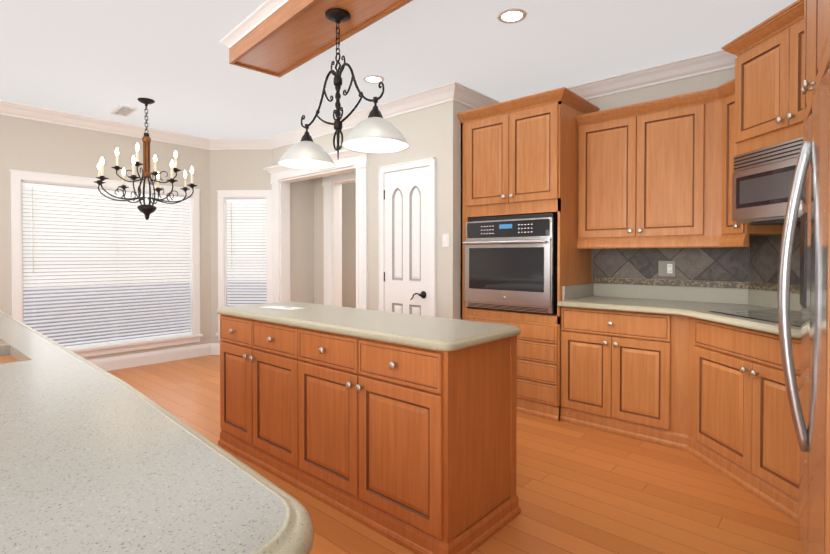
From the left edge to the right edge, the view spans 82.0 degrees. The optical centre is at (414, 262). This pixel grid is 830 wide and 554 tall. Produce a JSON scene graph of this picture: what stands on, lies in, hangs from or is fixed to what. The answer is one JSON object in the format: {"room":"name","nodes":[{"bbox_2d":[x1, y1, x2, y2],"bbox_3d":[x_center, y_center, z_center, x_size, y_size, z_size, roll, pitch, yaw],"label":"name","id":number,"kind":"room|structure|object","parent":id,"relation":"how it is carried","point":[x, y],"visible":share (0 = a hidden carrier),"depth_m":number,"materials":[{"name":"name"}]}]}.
{"room":"kitchen","nodes":[
{"label":"kitchen","id":0,"kind":"room"},
{"bbox_2d":[0,0,796,138],"bbox_3d":[-2.069,-1.518,2.261,12.000,0.060,15.200,1,1,42],"label":"ceiling","id":1,"kind":"structure","parent":0,"point":[102,59],"depth_m":3.44,"materials":[{"name":"grey paint"}]},
{"bbox_2d":[111,104,137,116],"bbox_3d":[-2.912,-1.513,4.776,0.150,0.012,0.380,-1,1,-44],"label":"ceiling vent","id":2,"kind":"object","parent":1,"relation":"in","point":[123,110],"visible":1,"depth_m":4.75,"materials":[{"name":"white metal"}]},
{"bbox_2d":[94,98,196,219],"bbox_3d":[-2.511,-0.953,4.467,0.859,1.124,0.859,1,1,42],"label":"chandelier","id":3,"kind":"object","parent":1,"relation":"hanging from","point":[146,210],"visible":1,"depth_m":4.44,"materials":[{"name":"grey metal"}]},
{"bbox_2d":[220,0,412,77],"bbox_3d":[-0.323,-1.413,2.497,0.462,0.154,2.442,-1,1,-43],"label":"ceiling beam","id":4,"kind":"structure","parent":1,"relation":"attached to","point":[279,38],"depth_m":2.83,"materials":[{"name":"brown wood"}]},
{"bbox_2d":[278,8,408,169],"bbox_3d":[-0.420,-0.955,2.604,0.334,0.786,0.994,-1,1,-43],"label":"pendant light","id":5,"kind":"object","parent":4,"relation":"hanging from","point":[375,132],"visible":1,"depth_m":2.57,"materials":[{"name":"white glass"}]},
{"bbox_2d":[363,75,384,83],"bbox_3d":[-0.340,-1.503,3.923,0.180,0.010,0.180,1,1,42],"label":"recessed light","id":6,"kind":"object","parent":1,"relation":"in","point":[374,79],"visible":1,"depth_m":3.91,"materials":[{"name":"white"}]},
{"bbox_2d":[497,8,526,22],"bbox_3d":[0.586,-1.490,2.887,0.180,0.010,0.180,1,1,42],"label":"recessed light","id":7,"kind":"object","parent":1,"relation":"in","point":[511,15],"visible":0.98,"depth_m":2.88,"materials":[{"name":"white"}]},
{"bbox_2d":[0,67,799,359],"bbox_3d":[-2.633,-0.124,1.643,12.000,2.710,13.740,1,1,42],"label":"wall","id":8,"kind":"structure","parent":0,"point":[53,148],"depth_m":4.98,"materials":[{"name":"beige paint"}]},
{"bbox_2d":[9,169,202,356],"bbox_3d":[-3.318,0.050,5.299,0.165,1.897,1.844,1,1,42],"label":"window","id":9,"kind":"structure","parent":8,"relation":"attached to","point":[95,272],"depth_m":5.19,"materials":[{"name":"white plastic"}]},
{"bbox_2d":[216,190,271,339],"bbox_3d":[-2.136,0.040,6.072,0.743,1.897,0.165,0,1,3],"label":"window","id":10,"kind":"structure","parent":8,"relation":"attached to","point":[244,247],"depth_m":6.06,"materials":[{"name":"white plastic"}]},
{"bbox_2d":[0,50,736,370],"bbox_3d":[-2.927,-0.110,0.521,6.850,2.710,11.230,1,1,42],"label":"trim","id":11,"kind":"structure","parent":8,"relation":"attached to","point":[333,180],"depth_m":5.19,"materials":[{"name":"white wood"}]},
{"bbox_2d":[379,157,435,316],"bbox_3d":[-0.100,0.131,4.467,0.709,2.127,0.074,1,1,42],"label":"pantry door","id":12,"kind":"structure","parent":8,"relation":"in","point":[407,237],"depth_m":4.46,"materials":[{"name":"white wood"}]},
{"bbox_2d":[442,234,448,246],"bbox_3d":[0.267,-0.192,4.179,0.072,0.116,0.012,1,1,42],"label":"switch plate","id":13,"kind":"object","parent":8,"relation":"attached to","point":[445,240],"visible":1,"depth_m":4.17,"materials":[{"name":"white plastic"}]},
{"bbox_2d":[457,88,592,219],"bbox_3d":[0.947,-0.844,4.120,0.890,0.905,0.632,1,1,42],"label":"upper cabinet","id":14,"kind":"object","parent":8,"relation":"attached to","point":[519,156],"depth_m":3.80,"materials":[{"name":"brown wood"}]},
{"bbox_2d":[573,88,748,239],"bbox_3d":[1.818,-0.672,3.578,1.105,0.976,0.314,1,1,42],"label":"upper cabinet","id":15,"kind":"object","parent":8,"relation":"attached to","point":[657,173],"depth_m":3.47,"materials":[{"name":"brown wood"}]},
{"bbox_2d":[592,236,749,288],"bbox_3d":[1.928,-0.007,3.709,1.106,0.378,0.011,1,1,42],"label":"tile backsplash","id":16,"kind":"structure","parent":8,"relation":"attached to","point":[715,267],"depth_m":3.63,"materials":[{"name":"tile"}]},
{"bbox_2d":[658,261,675,276],"bbox_3d":[1.942,0.049,3.682,0.120,0.120,0.012,1,1,42],"label":"outlet","id":17,"kind":"object","parent":16,"relation":"attached to","point":[666,268],"visible":1,"depth_m":3.68,"materials":[{"name":"beige plastic"}]},
{"bbox_2d":[713,88,783,235],"bbox_3d":[2.230,-0.666,3.115,0.367,0.976,0.456,1,1,42],"label":"upper cabinet","id":18,"kind":"object","parent":8,"relation":"attached to","point":[723,164],"depth_m":3.14,"materials":[{"name":"brown wood"}]},
{"bbox_2d":[717,11,802,159],"bbox_3d":[2.028,-1.000,2.553,0.583,0.692,0.583,1,1,42],"label":"upper cabinet","id":19,"kind":"object","parent":8,"relation":"attached to","point":[748,104],"depth_m":2.78,"materials":[{"name":"brown wood"}]},
{"bbox_2d":[732,137,802,224],"bbox_3d":[2.180,-0.434,2.569,0.394,0.431,0.799,0,1,-3],"label":"over-the-range microwave","id":20,"kind":"object","parent":19,"relation":"attached to","point":[762,178],"visible":0.73,"depth_m":2.71,"materials":[{"name":"silver metal"}]},
{"bbox_2d":[721,132,802,155],"bbox_3d":[2.209,-1.000,2.564,0.812,0.692,0.812,1,1,42],"label":"upper cabinet","id":21,"kind":"object","parent":8,"relation":"attached to","point":[738,147],"depth_m":2.80,"materials":[{"name":"brown wood"}]},
{"bbox_2d":[749,225,799,292],"bbox_3d":[2.379,-0.095,2.745,0.011,0.578,1.184,0,1,-3],"label":"tile backsplash","id":22,"kind":"structure","parent":8,"relation":"attached to","point":[764,257],"depth_m":3.17,"materials":[{"name":"tile"}]},
{"bbox_2d":[781,0,803,115],"bbox_3d":[2.022,-0.989,2.353,0.292,0.520,0.292,1,1,42],"label":"upper cabinet","id":23,"kind":"object","parent":8,"relation":"attached to","point":[792,16],"depth_m":2.52,"materials":[{"name":"brown wood"}]},
{"bbox_2d":[107,355,803,553],"bbox_3d":[-2.069,1.252,2.297,12.000,0.060,15.200,1,1,42],"label":"floor","id":24,"kind":"structure","parent":0,"point":[582,490],"depth_m":2.46,"materials":[{"name":"brown wood"}]},
{"bbox_2d":[0,310,312,553],"bbox_3d":[-1.829,0.771,1.807,4.200,0.914,0.835,1,1,42],"label":"countertop","id":25,"kind":"structure","parent":24,"relation":"on","point":[94,459],"depth_m":0.73,"materials":[{"name":"grey stone"}]},
{"bbox_2d":[218,313,520,553],"bbox_3d":[-0.408,0.779,2.729,1.928,0.875,0.615,1,1,42],"label":"kitchen island","id":26,"kind":"object","parent":24,"relation":"on","point":[398,428],"depth_m":2.20,"materials":[{"name":"brown wood"}]},
{"bbox_2d":[217,301,520,348],"bbox_3d":[-0.397,0.322,2.731,1.944,0.038,0.606,1,1,42],"label":"island countertop","id":27,"kind":"structure","parent":26,"relation":"on","point":[446,333],"depth_m":2.39,"materials":[{"name":"beige stone"}]},
{"bbox_2d":[260,306,304,309],"bbox_3d":[-0.855,0.292,3.079,0.280,0.010,0.110,0,1,30],"label":"papers","id":28,"kind":"object","parent":27,"relation":"on","point":[283,307],"visible":1,"depth_m":3.05,"materials":[{"name":"white paper"}]},
{"bbox_2d":[461,304,556,420],"bbox_3d":[0.945,0.801,4.143,0.885,0.795,0.632,1,1,42],"label":"base cabinet","id":29,"kind":"object","parent":24,"relation":"on","point":[537,339],"depth_m":3.74,"materials":[{"name":"brown wood"}]},
{"bbox_2d":[463,213,557,314],"bbox_3d":[0.901,0.007,4.061,0.802,0.777,0.656,1,1,42],"label":"built-in oven","id":30,"kind":"object","parent":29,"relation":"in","point":[510,263],"visible":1,"depth_m":3.81,"materials":[{"name":"silver metal"}]},
{"bbox_2d":[557,306,680,443],"bbox_3d":[1.627,0.768,3.565,0.861,0.874,0.614,1,1,42],"label":"base cabinet","id":31,"kind":"object","parent":24,"relation":"on","point":[607,359],"depth_m":3.38,"materials":[{"name":"brown wood"}]},
{"bbox_2d":[657,315,800,523],"bbox_3d":[2.138,0.780,2.678,1.082,0.874,1.260,1,1,42],"label":"base cabinet","id":32,"kind":"object","parent":24,"relation":"on","point":[722,398],"depth_m":2.66,"materials":[{"name":"brown wood"}]},
{"bbox_2d":[557,283,800,338],"bbox_3d":[1.809,0.266,2.942,1.951,0.144,1.320,1,1,42],"label":"countertop","id":33,"kind":"structure","parent":32,"relation":"on","point":[697,302],"depth_m":3.40,"materials":[{"name":"beige stone"}]},
{"bbox_2d":[709,310,800,326],"bbox_3d":[2.069,0.301,2.550,0.510,0.006,0.760,0,1,-3],"label":"cooktop","id":34,"kind":"object","parent":33,"relation":"in","point":[772,316],"visible":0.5,"depth_m":2.71,"materials":[{"name":"black glass"}]},
{"bbox_2d":[777,68,829,553],"bbox_3d":[1.689,0.336,1.532,0.835,1.768,0.902,1,1,36],"label":"refrigerator","id":35,"kind":"object","parent":24,"relation":"on","point":[809,184],"visible":1,"depth_m":1.62,"materials":[{"name":"grey metal"}]},
{"bbox_2d":[799,0,829,553],"bbox_3d":[1.728,-0.050,1.499,0.860,2.565,1.090,1,1,36],"label":"tall cabinet","id":36,"kind":"object","parent":24,"relation":"on","point":[816,40],"visible":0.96,"depth_m":1.48,"materials":[{"name":"brown wood"}]}
]}

